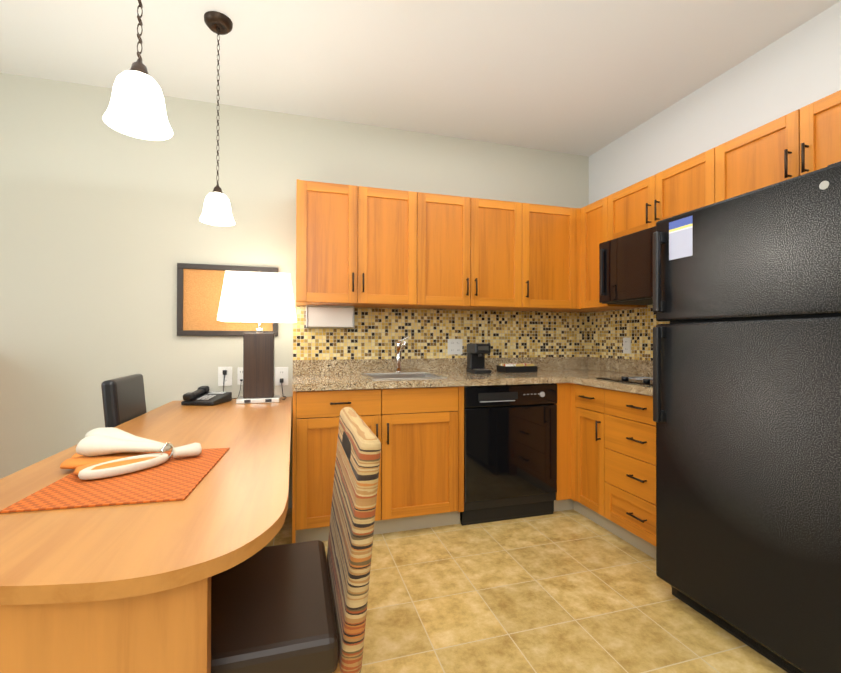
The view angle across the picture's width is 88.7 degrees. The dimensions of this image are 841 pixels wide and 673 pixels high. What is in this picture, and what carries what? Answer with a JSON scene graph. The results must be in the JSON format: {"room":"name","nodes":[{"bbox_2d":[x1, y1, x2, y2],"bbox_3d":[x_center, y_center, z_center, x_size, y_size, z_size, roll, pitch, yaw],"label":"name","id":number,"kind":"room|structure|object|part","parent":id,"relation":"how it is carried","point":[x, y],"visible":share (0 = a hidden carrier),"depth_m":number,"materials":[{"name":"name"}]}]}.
{"room":"kitchen","nodes":[
{"label":"kitchen","id":0,"kind":"room"},
{"bbox_2d":[0,73,588,508],"bbox_3d":[-1.579,-0.178,2.784,6.400,2.690,0.100,0,0,-16],"label":"wall","id":1,"kind":"structure","parent":0,"point":[104,229],"depth_m":2.69,"materials":[{"name":"beige paint"}]},
{"bbox_2d":[218,367,231,385],"bbox_3d":[-1.276,0.260,2.812,0.085,0.125,0.009,0,0,-16],"label":"outlet","id":2,"kind":"object","parent":1,"relation":"attached to","point":[227,381],"visible":0.94,"depth_m":2.81,"materials":[{"name":"white plastic"}]},
{"bbox_2d":[177,263,277,335],"bbox_3d":[-1.250,-0.234,2.813,0.607,0.460,0.026,0,0,-16],"label":"bulletin board","id":3,"kind":"object","parent":1,"relation":"attached to","point":[199,289],"visible":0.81,"depth_m":2.77,"materials":[{"name":"brown"}]},
{"bbox_2d":[237,367,242,384],"bbox_3d":[-1.180,0.261,2.840,0.052,0.115,0.009,0,0,-16],"label":"outlet","id":4,"kind":"object","parent":1,"relation":"attached to","point":[239,373],"visible":0.6,"depth_m":2.83,"materials":[{"name":"white plastic"}]},
{"bbox_2d":[275,367,287,385],"bbox_3d":[-0.938,0.270,2.910,0.085,0.125,0.009,0,0,-16],"label":"outlet","id":5,"kind":"object","parent":1,"relation":"attached to","point":[281,372],"visible":0.9,"depth_m":2.91,"materials":[{"name":"white plastic"}]},
{"bbox_2d":[296,179,427,309],"bbox_3d":[-0.408,-0.585,2.905,0.828,0.750,0.328,0,0,-16],"label":"upper cabinet","id":6,"kind":"object","parent":1,"relation":"attached to","point":[361,246],"depth_m":2.75,"materials":[{"name":"brown wood"}]},
{"bbox_2d":[306,305,353,327],"bbox_3d":[-0.619,-0.134,2.942,0.318,0.149,0.113,0,0,-16],"label":"dispenser","id":7,"kind":"object","parent":6,"relation":"on","point":[317,316],"depth_m":2.89,"materials":[{"name":"grey"}]},
{"bbox_2d":[293,357,587,372],"bbox_3d":[0.271,0.214,3.260,2.375,0.100,0.020,0,0,-16],"label":"backsplash","id":8,"kind":"structure","parent":1,"relation":"attached to","point":[342,364],"depth_m":3.16,"materials":[{"name":"beige stone"}]},
{"bbox_2d":[448,339,462,354],"bbox_3d":[0.262,0.077,3.255,0.120,0.118,0.009,0,0,-16],"label":"outlet","id":9,"kind":"object","parent":1,"relation":"attached to","point":[455,346],"visible":1,"depth_m":3.25,"materials":[{"name":"white plastic"}]},
{"bbox_2d":[424,193,531,310],"bbox_3d":[0.305,-0.582,3.114,0.897,0.750,0.328,0,0,-16],"label":"upper cabinet","id":10,"kind":"object","parent":1,"relation":"attached to","point":[480,250],"depth_m":2.99,"materials":[{"name":"brown wood"}]},
{"bbox_2d":[512,204,571,311],"bbox_3d":[0.880,-0.580,3.283,0.543,0.750,0.328,0,0,-16],"label":"upper cabinet","id":11,"kind":"object","parent":1,"relation":"attached to","point":[549,223],"depth_m":3.14,"materials":[{"name":"brown wood"}]},
{"bbox_2d":[0,0,840,156],"bbox_3d":[-0.731,-1.579,-0.086,6.400,0.080,6.100,0,0,-16],"label":"ceiling","id":12,"kind":"structure","parent":0,"point":[588,78],"depth_m":2.32,"materials":[{"name":"white paint"}]},
{"bbox_2d":[103,0,172,139],"bbox_3d":[-0.748,-1.044,1.149,0.156,0.972,0.156,0,0,-16],"label":"pendant light","id":13,"kind":"object","parent":12,"relation":"hanging from","point":[136,108],"visible":1,"depth_m":1.13,"materials":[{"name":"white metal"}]},
{"bbox_2d":[199,11,234,225],"bbox_3d":[-0.977,-1.039,2.078,0.156,0.972,0.156,0,0,-16],"label":"pendant light","id":14,"kind":"object","parent":12,"relation":"hanging from","point":[217,209],"visible":0.98,"depth_m":2.05,"materials":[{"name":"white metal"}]},
{"bbox_2d":[265,508,786,672],"bbox_3d":[-0.737,1.191,-0.103,6.400,0.080,6.100,0,0,-16],"label":"floor","id":15,"kind":"structure","parent":0,"point":[570,591],"depth_m":1.85,"materials":[{"name":"tile"}]},
{"bbox_2d":[101,374,146,427],"bbox_3d":[-1.282,0.684,2.236,0.512,0.961,0.418,0,0,-16],"label":"chair","id":16,"kind":"object","parent":15,"relation":"on","point":[123,398],"visible":0.12,"depth_m":2.07,"materials":[{"name":"black leather"}]},
{"bbox_2d":[0,397,291,672],"bbox_3d":[-0.934,0.782,1.740,0.781,0.760,2.248,0,0,-16],"label":"dining table","id":17,"kind":"object","parent":15,"relation":"on","point":[125,588],"visible":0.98,"depth_m":0.80,"materials":[{"name":"laminate"}]},
{"bbox_2d":[0,448,228,512],"bbox_3d":[-0.813,0.397,1.250,0.380,0.004,0.500,0,0,-12],"label":"placemat","id":18,"kind":"object","parent":17,"relation":"on","point":[172,478],"visible":0.75,"depth_m":1.12,"materials":[{"name":"orange fabric"}]},
{"bbox_2d":[60,428,201,479],"bbox_3d":[-0.900,0.351,1.359,0.381,0.086,0.377,0,0,-16],"label":"napkin","id":19,"kind":"object","parent":18,"relation":"on","point":[105,453],"visible":1,"depth_m":1.31,"materials":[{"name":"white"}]},
{"bbox_2d":[181,386,231,405],"bbox_3d":[-1.301,0.358,2.628,0.200,0.095,0.210,0,0,6],"label":"phone","id":20,"kind":"object","parent":17,"relation":"on","point":[201,396],"visible":1,"depth_m":2.58,"materials":[{"name":"black plastic"}]},
{"bbox_2d":[223,370,242,398],"bbox_3d":[-1.288,0.312,2.763,0.265,0.188,0.075,0,0,-16],"label":"phone cord","id":21,"kind":"object","parent":20,"relation":"attached to","point":[225,373],"visible":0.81,"depth_m":2.79,"materials":[{"name":"black plastic"}]},
{"bbox_2d":[217,271,296,403],"bbox_3d":[-1.018,-0.002,2.726,0.450,0.819,0.301,0,0,-16],"label":"table lamp","id":22,"kind":"object","parent":17,"relation":"on","point":[259,297],"depth_m":2.63,"materials":[{"name":"white fabric"}]},
{"bbox_3d":[-0.905,0.344,2.833,0.045,0.125,0.156,0,0,-16],"label":"table lamp cord","id":23,"kind":"part","parent":22,"relation":"part of","materials":[{"name":"black plastic"}]},
{"bbox_2d":[211,407,380,672],"bbox_3d":[-0.397,0.697,1.156,0.499,0.926,0.508,0,0,-16],"label":"striped chair","id":24,"kind":"object","parent":15,"relation":"on","point":[300,607],"visible":0.88,"depth_m":1.02,"materials":[{"name":"brown fabric"}]},
{"bbox_2d":[292,389,455,542],"bbox_3d":[-0.303,0.735,2.782,1.006,0.870,0.608,0,0,-16],"label":"base cabinet","id":25,"kind":"object","parent":15,"relation":"on","point":[415,429],"depth_m":2.51,"materials":[{"name":"brown wood"}]},
{"bbox_2d":[292,369,567,392],"bbox_3d":[0.051,0.281,2.873,1.737,0.040,0.638,0,0,-16],"label":"countertop","id":26,"kind":"structure","parent":25,"relation":"on","point":[301,382],"depth_m":2.65,"materials":[{"name":"beige stone"}]},
{"bbox_2d":[361,336,446,379],"bbox_3d":[-0.123,0.211,2.845,0.474,0.427,0.445,0,0,-16],"label":"sink","id":27,"kind":"object","parent":26,"relation":"in","point":[398,375],"depth_m":2.99,"materials":[{"name":"silver metal"}]},
{"bbox_2d":[467,343,490,373],"bbox_3d":[0.421,0.157,3.119,0.124,0.212,0.170,0,0,-16],"label":"coffee maker","id":28,"kind":"object","parent":26,"relation":"on","point":[476,352],"visible":1,"depth_m":3.11,"materials":[{"name":"black plastic"}]},
{"bbox_2d":[497,363,536,372],"bbox_3d":[0.725,0.234,3.239,0.260,0.060,0.150,0,0,-16],"label":"tray","id":29,"kind":"object","parent":26,"relation":"on","point":[514,367],"visible":1,"depth_m":3.18,"materials":[{"name":"black plastic"}]},
{"bbox_2d":[456,385,559,525],"bbox_3d":[0.477,0.740,3.005,0.685,0.866,0.620,0,0,-16],"label":"base cabinet","id":30,"kind":"object","parent":15,"relation":"on","point":[508,436],"depth_m":2.71,"materials":[{"name":"brown metal"}]},
{"bbox_2d":[460,383,556,525],"bbox_3d":[0.501,0.740,2.993,0.646,0.866,0.600,0,0,-16],"label":"dishwasher","id":31,"kind":"object","parent":30,"relation":"in","point":[509,430],"depth_m":2.71,"materials":[{"name":"black metal"}]},
{"bbox_2d":[560,385,567,510],"bbox_3d":[1.197,0.741,3.233,0.608,0.870,0.588,0,0,-16],"label":"base cabinet","id":32,"kind":"object","parent":15,"relation":"on","point":[563,388],"depth_m":2.83,"materials":[{"name":"brown wood"}]},
{"bbox_2d":[568,385,655,559],"bbox_3d":[1.409,0.737,2.511,0.608,0.870,0.876,0,0,-16],"label":"base cabinet","id":33,"kind":"object","parent":15,"relation":"on","point":[570,424],"depth_m":2.47,"materials":[{"name":"brown wood"}]},
{"bbox_2d":[532,369,652,396],"bbox_3d":[1.310,0.284,2.801,0.638,0.040,1.486,0,0,-16],"label":"countertop","id":34,"kind":"structure","parent":33,"relation":"on","point":[575,376],"depth_m":2.63,"materials":[{"name":"beige stone"}]},
{"bbox_2d":[596,373,652,384],"bbox_3d":[1.399,0.248,2.483,0.470,0.026,0.570,0,0,-16],"label":"cooktop","id":35,"kind":"object","parent":34,"relation":"in","point":[636,378],"depth_m":2.68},
{"bbox_2d":[653,161,840,672],"bbox_3d":[1.507,0.320,1.714,0.807,1.695,0.709,0,0,-16],"label":"fridge","id":36,"kind":"object","parent":15,"relation":"on","point":[747,363],"visible":1,"depth_m":1.53,"materials":[{"name":"black metal"}]},
{"bbox_2d":[589,1,840,312],"bbox_3d":[2.288,-0.182,0.792,0.100,2.690,5.900,0,0,-16],"label":"wall","id":37,"kind":"structure","parent":0,"point":[799,67],"depth_m":2.42,"materials":[{"name":"white paint"}]},
{"bbox_2d":[584,196,645,309],"bbox_3d":[1.371,-0.580,3.113,0.354,0.750,0.314,0,0,-16],"label":"upper cabinet","id":38,"kind":"object","parent":37,"relation":"attached to","point":[596,213],"depth_m":3.11,"materials":[{"name":"brown wood"}]},
{"bbox_2d":[588,357,652,372],"bbox_3d":[1.610,0.215,2.878,0.020,0.100,1.466,0,0,-16],"label":"backsplash","id":39,"kind":"structure","parent":37,"relation":"attached to","point":[617,364],"depth_m":3.21,"materials":[{"name":"beige stone"}]},
{"bbox_2d":[623,337,630,353],"bbox_3d":[1.521,0.066,3.174,0.009,0.118,0.075,0,0,-16],"label":"outlet","id":40,"kind":"object","parent":37,"relation":"attached to","point":[627,345],"visible":1,"depth_m":3.17,"materials":[{"name":"white plastic"}]},
{"bbox_2d":[592,194,715,305],"bbox_3d":[1.488,-0.454,2.580,0.428,0.462,0.762,0,0,-16],"label":"upper cabinet","id":41,"kind":"object","parent":37,"relation":"attached to","point":[622,253],"depth_m":2.67,"materials":[{"name":"brown wood"}]},
{"bbox_2d":[599,226,655,304],"bbox_3d":[1.488,-0.424,2.579,0.428,0.412,0.762,0,0,-16],"label":"microwave","id":42,"kind":"object","parent":41,"relation":"in","point":[626,261],"depth_m":2.65,"materials":[{"name":"black plastic"}]},
{"bbox_2d":[608,143,723,225],"bbox_3d":[1.544,-0.795,2.571,0.328,0.325,0.826,0,0,-16],"label":"upper cabinet","id":43,"kind":"object","parent":37,"relation":"attached to","point":[703,173],"depth_m":2.43,"materials":[{"name":"brown wood"}]},
{"bbox_2d":[724,90,840,199],"bbox_3d":[1.748,-0.779,1.876,0.328,0.365,0.830,0,0,-16],"label":"upper cabinet","id":44,"kind":"object","parent":37,"relation":"attached to","point":[807,139],"depth_m":1.86,"materials":[{"name":"brown wood"}]}
]}

